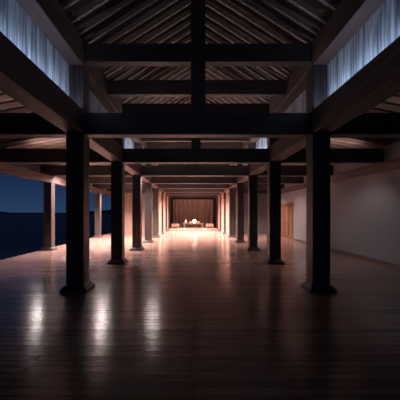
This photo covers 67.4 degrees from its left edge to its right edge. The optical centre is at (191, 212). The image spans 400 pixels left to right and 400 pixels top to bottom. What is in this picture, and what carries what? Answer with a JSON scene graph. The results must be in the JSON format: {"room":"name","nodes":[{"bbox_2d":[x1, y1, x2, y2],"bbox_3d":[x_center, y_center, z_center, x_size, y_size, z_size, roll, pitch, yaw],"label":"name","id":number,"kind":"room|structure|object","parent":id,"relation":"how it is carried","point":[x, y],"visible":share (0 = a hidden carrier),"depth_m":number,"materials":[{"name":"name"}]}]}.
{"room":"house of worship","nodes":[
{"label":"house of worship","id":0,"kind":"room"},
{"bbox_2d":[125,193,152,232],"bbox_3d":[-4.277,0.000,23.675,3.405,3.200,0.150,0,0,0],"label":"wall","id":1,"kind":"structure","parent":0,"point":[128,196],"depth_m":23.60,"materials":[{"name":"paint"}]},
{"bbox_2d":[170,197,215,226],"bbox_3d":[-0.100,-1.800,33.300,12.700,6.800,0.200,0,0,0],"label":"wall","id":2,"kind":"structure","parent":0,"point":[172,198],"depth_m":33.20,"materials":[{"name":"brown wood"}]},
{"bbox_2d":[0,31,171,197],"bbox_3d":[-2.375,-1.860,14.600,0.340,0.480,37.200,0,0,0],"label":"girder","id":3,"kind":"object","parent":2,"relation":"attached to","point":[21,79],"visible":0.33,"depth_m":4.55,"materials":[{"name":"brown wood"}]},
{"bbox_2d":[0,0,145,164],"bbox_3d":[-2.502,-2.550,14.557,0.039,0.900,37.115,0,0,0],"label":"panelling","id":4,"kind":"object","parent":3,"relation":"on","point":[16,25],"visible":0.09,"depth_m":4.80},
{"bbox_2d":[173,199,212,225],"bbox_3d":[0.125,-0.050,33.040,4.400,2.900,0.119,0,0,0],"label":"curtain","id":5,"kind":"object","parent":2,"relation":"hanging from","point":[201,210],"visible":0.87,"depth_m":33.01,"materials":[{"name":"fabric"}]},
{"bbox_2d":[58,0,340,102],"bbox_3d":[0.125,-4.340,14.700,6.200,2.040,37.400,0,0,0],"label":"ceiling","id":6,"kind":"structure","parent":0,"point":[80,5],"depth_m":6.87,"materials":[{"name":"brown wood"}]},
{"bbox_2d":[60,0,337,102],"bbox_3d":[0.125,-4.240,14.440,6.000,2.020,36.536,0,0,0],"label":"rafters","id":7,"kind":"object","parent":6,"relation":"attached to","point":[331,4],"visible":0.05,"depth_m":7.19,"materials":[{"name":"brown wood"}]},
{"bbox_2d":[0,227,399,399],"bbox_3d":[-0.100,1.725,14.700,12.700,0.250,37.400,0,0,0],"label":"floor","id":8,"kind":"structure","parent":0,"point":[189,315],"depth_m":4.19,"materials":[{"name":"brown wood"}]},
{"bbox_2d":[40,183,57,250],"bbox_3d":[-6.180,0.150,12.990,0.520,2.900,0.520,0,0,0],"label":"wooden column","id":9,"kind":"structure","parent":8,"relation":"on","point":[49,188],"depth_m":12.82,"materials":[{"name":"brown wood"}]},
{"bbox_2d":[60,65,94,292],"bbox_3d":[-2.375,-0.700,6.250,0.540,4.600,0.540,0,0,0],"label":"wooden column","id":10,"kind":"structure","parent":8,"relation":"on","point":[77,144],"depth_m":6.07,"materials":[{"name":"brown wood"}]},
{"bbox_2d":[93,193,102,237],"bbox_3d":[-6.180,0.150,19.730,0.520,2.900,0.520,0,0,0],"label":"wooden column","id":11,"kind":"structure","parent":8,"relation":"on","point":[97,195],"depth_m":19.56,"materials":[{"name":"brown wood"}]},
{"bbox_2d":[107,138,127,263],"bbox_3d":[-2.375,-0.700,9.620,0.540,4.600,0.540,0,0,0],"label":"wooden column","id":12,"kind":"structure","parent":8,"relation":"on","point":[117,168],"depth_m":9.44,"materials":[{"name":"brown wood"}]},
{"bbox_2d":[130,143,143,250],"bbox_3d":[-2.375,-0.700,12.990,0.540,4.600,0.540,0,0,0],"label":"wooden column","id":13,"kind":"structure","parent":8,"relation":"on","point":[136,179],"depth_m":12.81,"materials":[{"name":"brown wood"}]},
{"bbox_2d":[16,0,157,164],"bbox_3d":[-2.375,-3.250,14.600,0.340,0.500,37.200,0,0,0],"label":"beam","id":14,"kind":"structure","parent":13,"relation":"on","point":[49,16],"depth_m":5.44,"materials":[{"name":"brown wood"}]},
{"bbox_2d":[158,164,229,164],"bbox_3d":[0.125,-3.290,19.730,4.800,0.380,0.200,0,0,0],"label":"beam","id":15,"kind":"structure","parent":14,"relation":"attached to","point":[158,164],"depth_m":19.63,"materials":[{"name":"brown wood"}]},
{"bbox_2d":[147,142,242,147],"bbox_3d":[0.125,-3.290,14.675,4.800,0.380,0.200,0,0,0],"label":"beam","id":16,"kind":"structure","parent":14,"relation":"attached to","point":[149,144],"depth_m":14.58,"materials":[{"name":"brown wood"}]},
{"bbox_2d":[141,138,248,141],"bbox_3d":[0.125,-3.290,12.990,4.800,0.380,0.200,0,0,0],"label":"beam","id":17,"kind":"structure","parent":14,"relation":"attached to","point":[142,139],"depth_m":12.89,"materials":[{"name":"brown wood"}]},
{"bbox_2d":[123,103,268,112],"bbox_3d":[0.125,-3.290,9.620,4.800,0.380,0.200,0,0,0],"label":"beam","id":18,"kind":"structure","parent":14,"relation":"attached to","point":[127,107],"depth_m":9.52,"materials":[{"name":"brown wood"}]},
{"bbox_2d":[108,80,285,96],"bbox_3d":[0.125,-3.290,7.935,4.800,0.380,0.200,0,0,0],"label":"beam","id":19,"kind":"structure","parent":14,"relation":"attached to","point":[116,88],"depth_m":7.83,"materials":[{"name":"brown wood"}]},
{"bbox_2d":[84,44,311,65],"bbox_3d":[0.125,-3.290,6.250,4.800,0.380,0.200,0,0,0],"label":"beam","id":20,"kind":"structure","parent":14,"relation":"attached to","point":[94,54],"depth_m":6.15,"materials":[{"name":"brown wood"}]},
{"bbox_2d":[143,164,153,242],"bbox_3d":[-2.375,-0.700,16.360,0.540,4.600,0.540,0,0,0],"label":"wooden column","id":21,"kind":"structure","parent":8,"relation":"on","point":[148,186],"depth_m":16.18,"materials":[{"name":"brown wood"}]},
{"bbox_2d":[152,188,159,237],"bbox_3d":[-2.375,-0.700,19.730,0.540,4.600,0.540,0,0,0],"label":"wooden column","id":22,"kind":"structure","parent":8,"relation":"on","point":[155,190],"depth_m":19.55,"materials":[{"name":"brown wood"}]},
{"bbox_2d":[159,191,160,234],"bbox_3d":[-2.375,0.000,21.415,0.090,3.200,2.950,0,0,0],"label":"lattice screen","id":23,"kind":"object","parent":8,"relation":"on","point":[159,191],"visible":0.38,"depth_m":21.74,"materials":[{"name":"brown wood"}]},
{"bbox_2d":[161,192,164,233],"bbox_3d":[-2.375,-0.700,23.100,0.540,4.600,0.540,0,0,0],"label":"wooden column","id":24,"kind":"structure","parent":8,"relation":"on","point":[162,193],"depth_m":22.92,"materials":[{"name":"brown wood"}]},
{"bbox_2d":[164,194,164,231],"bbox_3d":[-2.375,0.000,24.785,0.090,3.200,2.950,0,0,0],"label":"lattice screen","id":25,"kind":"object","parent":8,"relation":"on","point":[164,194],"visible":0.31,"depth_m":25.69,"materials":[{"name":"brown wood"}]},
{"bbox_2d":[165,195,167,230],"bbox_3d":[-2.375,-0.700,26.470,0.540,4.600,0.540,0,0,0],"label":"wooden column","id":26,"kind":"structure","parent":8,"relation":"on","point":[166,229],"depth_m":26.29,"materials":[{"name":"brown wood"}]},
{"bbox_2d":[167,196,167,228],"bbox_3d":[-2.375,0.000,28.155,0.090,3.200,2.950,0,0,0],"label":"lattice screen","id":27,"kind":"object","parent":8,"relation":"on","point":[167,196],"visible":0.33,"depth_m":28.61,"materials":[{"name":"brown wood"}]},
{"bbox_2d":[168,197,169,228],"bbox_3d":[-2.375,-0.700,29.840,0.540,4.600,0.540,0,0,0],"label":"wooden column","id":28,"kind":"structure","parent":8,"relation":"on","point":[168,197],"depth_m":29.66,"materials":[{"name":"brown wood"}]},
{"bbox_2d":[169,226,217,230],"bbox_3d":[0.125,1.520,30.095,4.400,0.160,6.190,0,0,0],"label":"platform","id":29,"kind":"object","parent":8,"relation":"on","point":[180,227],"visible":0.76,"depth_m":27.87,"materials":[{"name":"brown wood"}]},
{"bbox_2d":[171,223,178,227],"bbox_3d":[-1.625,1.230,29.550,0.760,0.420,0.700,0,0,0],"label":"stool","id":30,"kind":"object","parent":29,"relation":"on","point":[172,224],"visible":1,"depth_m":29.20,"materials":[{"name":"brown wood"}]},
{"bbox_2d":[183,223,203,226],"bbox_3d":[0.125,1.230,30.300,2.100,0.420,0.800,0,0,0],"label":"table","id":31,"kind":"object","parent":29,"relation":"on","point":[183,223],"visible":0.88,"depth_m":29.96,"materials":[{"name":"brown wood"}]},
{"bbox_2d":[206,223,213,227],"bbox_3d":[1.725,1.230,29.550,0.760,0.420,0.700,0,0,0],"label":"stool","id":32,"kind":"object","parent":29,"relation":"on","point":[207,224],"visible":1,"depth_m":29.20,"materials":[{"name":"brown wood"}]},
{"bbox_2d":[175,230,211,230],"bbox_3d":[0.125,1.560,26.740,3.200,0.080,0.480,0,0,0],"label":"step","id":33,"kind":"structure","parent":8,"relation":"on","point":[175,230],"depth_m":26.50,"materials":[{"name":"brown wood"}]},
{"bbox_2d":[216,197,217,228],"bbox_3d":[2.625,-0.700,29.840,0.540,4.600,0.540,0,0,0],"label":"wooden column","id":34,"kind":"structure","parent":8,"relation":"on","point":[216,197],"depth_m":29.66,"materials":[{"name":"brown wood"}]},
{"bbox_2d":[170,195,216,196],"bbox_3d":[-0.225,-1.820,29.840,12.550,0.440,0.300,0,0,0],"label":"tie beam","id":35,"kind":"structure","parent":34,"relation":"attached to","point":[170,195],"depth_m":29.69,"materials":[{"name":"brown wood"}]},
{"bbox_2d":[218,196,219,228],"bbox_3d":[2.625,0.000,28.155,0.090,3.200,2.950,0,0,0],"label":"lattice screen","id":36,"kind":"object","parent":8,"relation":"on","point":[219,196],"visible":0.4,"depth_m":28.14,"materials":[{"name":"brown wood"}]},
{"bbox_2d":[218,195,221,230],"bbox_3d":[2.625,-0.700,26.470,0.540,4.600,0.540,0,0,0],"label":"wooden column","id":37,"kind":"structure","parent":8,"relation":"on","point":[220,195],"depth_m":26.29,"materials":[{"name":"brown wood"}]},
{"bbox_2d":[125,192,260,194],"bbox_3d":[-0.225,-1.820,26.470,12.550,0.440,0.300,0,0,0],"label":"tie beam","id":38,"kind":"structure","parent":37,"relation":"attached to","point":[168,193],"depth_m":26.32,"materials":[{"name":"brown wood"}]},
{"bbox_2d":[221,194,223,231],"bbox_3d":[2.625,0.000,24.785,0.090,3.200,2.950,0,0,0],"label":"lattice screen","id":39,"kind":"object","parent":8,"relation":"on","point":[222,195],"visible":0.49,"depth_m":25.62,"materials":[{"name":"brown wood"}]},
{"bbox_2d":[222,192,225,233],"bbox_3d":[2.625,-0.700,23.100,0.540,4.600,0.540,0,0,0],"label":"wooden column","id":40,"kind":"structure","parent":8,"relation":"on","point":[224,232],"depth_m":22.92,"materials":[{"name":"brown wood"}]},
{"bbox_2d":[107,189,266,191],"bbox_3d":[-0.225,-1.820,23.100,12.550,0.440,0.300,0,0,0],"label":"tie beam","id":41,"kind":"structure","parent":40,"relation":"attached to","point":[126,190],"depth_m":22.95,"materials":[{"name":"brown wood"}]},
{"bbox_2d":[226,191,228,234],"bbox_3d":[2.625,0.000,21.415,0.090,3.200,2.950,0,0,0],"label":"lattice screen","id":42,"kind":"object","parent":8,"relation":"on","point":[227,192],"visible":0.5,"depth_m":21.87,"materials":[{"name":"brown wood"}]},
{"bbox_2d":[227,184,235,237],"bbox_3d":[2.625,-0.700,19.730,0.540,4.600,0.540,0,0,0],"label":"wooden column","id":43,"kind":"structure","parent":8,"relation":"on","point":[231,190],"depth_m":19.55,"materials":[{"name":"brown wood"}]},
{"bbox_2d":[92,184,284,188],"bbox_3d":[-0.225,-1.820,19.730,12.550,0.440,0.300,0,0,0],"label":"tie beam","id":44,"kind":"structure","parent":43,"relation":"attached to","point":[101,186],"depth_m":19.58,"materials":[{"name":"brown wood"}]},
{"bbox_2d":[235,164,245,242],"bbox_3d":[2.625,-0.700,16.360,0.540,4.600,0.540,0,0,0],"label":"wooden column","id":45,"kind":"structure","parent":8,"relation":"on","point":[239,186],"depth_m":16.18,"materials":[{"name":"brown wood"}]},
{"bbox_2d":[89,176,303,183],"bbox_3d":[-0.225,-1.820,16.360,12.550,0.440,0.300,0,0,0],"label":"tie beam","id":46,"kind":"structure","parent":45,"relation":"attached to","point":[92,179],"depth_m":16.21,"materials":[{"name":"brown wood"}]},
{"bbox_2d":[245,143,259,250],"bbox_3d":[2.625,-0.700,12.990,0.540,4.600,0.540,0,0,0],"label":"wooden column","id":47,"kind":"structure","parent":8,"relation":"on","point":[252,179],"depth_m":12.81,"materials":[{"name":"brown wood"}]},
{"bbox_2d":[40,165,332,175],"bbox_3d":[-0.225,-1.820,12.990,12.550,0.440,0.300,0,0,0],"label":"tie beam","id":48,"kind":"structure","parent":47,"relation":"attached to","point":[53,170],"depth_m":12.84,"materials":[{"name":"brown wood"}]},
{"bbox_2d":[264,138,284,263],"bbox_3d":[2.625,-0.700,9.620,0.540,4.600,0.540,0,0,0],"label":"wooden column","id":49,"kind":"structure","parent":8,"relation":"on","point":[273,168],"depth_m":9.44,"materials":[{"name":"brown wood"}]},
{"bbox_2d":[0,148,382,163],"bbox_3d":[-0.225,-1.820,9.620,12.550,0.440,0.300,0,0,0],"label":"tie beam","id":50,"kind":"structure","parent":49,"relation":"attached to","point":[7,155],"depth_m":9.47,"materials":[{"name":"brown wood"}]},
{"bbox_2d":[191,138,200,147],"bbox_3d":[0.125,-3.485,9.620,0.300,2.890,0.280,0,0,0],"label":"post","id":51,"kind":"object","parent":50,"relation":"on","point":[195,142],"visible":0.2,"depth_m":9.48,"materials":[{"name":"brown wood"}]},
{"bbox_2d":[301,65,336,292],"bbox_3d":[2.625,-0.700,6.250,0.540,4.600,0.540,0,0,0],"label":"wooden column","id":52,"kind":"structure","parent":8,"relation":"on","point":[317,144],"depth_m":6.07,"materials":[{"name":"brown wood"}]},
{"bbox_2d":[0,113,399,137],"bbox_3d":[-0.225,-1.820,6.250,12.550,0.440,0.300,0,0,0],"label":"tie beam","id":53,"kind":"structure","parent":52,"relation":"attached to","point":[12,125],"depth_m":6.10,"materials":[{"name":"brown wood"}]},
{"bbox_2d":[191,0,204,112],"bbox_3d":[0.125,-3.485,6.250,0.300,2.890,0.280,0,0,0],"label":"post","id":54,"kind":"object","parent":53,"relation":"on","point":[197,6],"visible":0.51,"depth_m":6.11,"materials":[{"name":"brown wood"}]},
{"bbox_3d":[2.625,-0.700,-3.860,0.540,4.600,0.540,0,0,0],"label":"wooden column","id":55,"kind":"structure","parent":8,"relation":"on","visible":0},
{"bbox_2d":[214,36,399,197],"bbox_3d":[2.625,-1.860,14.600,0.340,0.480,37.200,0,0,0],"label":"girder","id":56,"kind":"object","parent":55,"relation":"attached to","point":[378,80],"visible":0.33,"depth_m":4.65,"materials":[{"name":"brown wood"}]},
{"bbox_2d":[243,0,399,164],"bbox_3d":[2.752,-2.550,14.557,0.039,0.900,37.115,0,0,0],"label":"panelling","id":57,"kind":"object","parent":56,"relation":"on","point":[382,28],"visible":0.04,"depth_m":4.86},
{"bbox_2d":[230,0,385,164],"bbox_3d":[2.625,-3.250,14.600,0.340,0.500,37.200,0,0,0],"label":"beam","id":58,"kind":"structure","parent":55,"relation":"on","point":[349,16],"depth_m":5.43,"materials":[{"name":"brown wood"}]},
{"bbox_3d":[-6.180,0.150,6.250,0.520,2.900,0.520,0,0,0],"label":"wooden column","id":59,"kind":"structure","parent":8,"relation":"on","visible":0},
{"bbox_2d":[0,162,110,195],"bbox_3d":[-6.180,-1.450,14.600,0.320,0.300,37.200,0,0,0],"label":"beam","id":60,"kind":"structure","parent":59,"relation":"on","point":[6,169],"depth_m":11.61,"materials":[{"name":"brown wood"}]},
{"bbox_2d":[0,93,399,142],"bbox_3d":[-0.275,-2.470,14.700,14.050,0.940,37.400,0,0,0],"label":"ceiling","id":61,"kind":"structure","parent":0,"point":[396,95],"depth_m":6.98,"materials":[{"name":"brown wood"}]},
{"bbox_2d":[0,91,399,189],"bbox_3d":[-0.275,-2.385,14.600,13.850,0.970,36.856,0,0,0],"label":"rafters","id":62,"kind":"object","parent":61,"relation":"attached to","point":[4,142],"visible":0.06,"depth_m":9.77,"materials":[{"name":"brown wood"}]},
{"bbox_2d":[235,193,266,232],"bbox_3d":[4.438,0.000,24.275,3.225,3.200,0.150,0,0,0],"label":"wall","id":63,"kind":"structure","parent":0,"point":[262,200],"depth_m":24.20,"materials":[{"name":"paint"}]},
{"bbox_2d":[261,141,399,264],"bbox_3d":[6.150,-0.250,14.600,0.200,3.700,37.200,0,0,0],"label":"wall","id":64,"kind":"structure","parent":0,"point":[364,210],"depth_m":10.58,"materials":[{"name":"paint"}]},
{"bbox_2d":[281,202,292,239],"bbox_3d":[6.085,0.480,19.450,0.130,2.240,3.060,0,0,0],"label":"door","id":65,"kind":"structure","parent":64,"relation":"in","point":[286,208],"depth_m":19.07,"materials":[{"name":"brown wood"}]},
{"bbox_2d":[265,157,399,196],"bbox_3d":[5.980,-1.450,14.600,0.140,0.300,37.200,0,0,0],"label":"beam","id":66,"kind":"structure","parent":64,"relation":"attached to","point":[391,164],"depth_m":10.52,"materials":[{"name":"brown wood"}]},
{"bbox_2d":[293,238,399,267],"bbox_3d":[6.035,1.555,6.950,0.030,0.090,21.900,0,0,0],"label":"baseboard","id":67,"kind":"structure","parent":64,"relation":"attached to","point":[333,249],"depth_m":10.47,"materials":[{"name":"brown wood"}]},
{"label":"outside","id":68,"kind":"structure","parent":0,"visible":0},
{"bbox_2d":[0,210,110,213],"bbox_3d":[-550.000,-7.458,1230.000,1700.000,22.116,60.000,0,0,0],"label":"hills","id":69,"kind":"structure","parent":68,"point":[102,211],"depth_m":1218.86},
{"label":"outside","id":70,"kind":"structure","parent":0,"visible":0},
{"bbox_2d":[0,214,110,259],"bbox_3d":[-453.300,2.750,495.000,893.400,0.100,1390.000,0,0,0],"label":"sea water","id":71,"kind":"structure","parent":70,"point":[20,234],"depth_m":43.78,"materials":[{"name":"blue liquid"}]}
]}

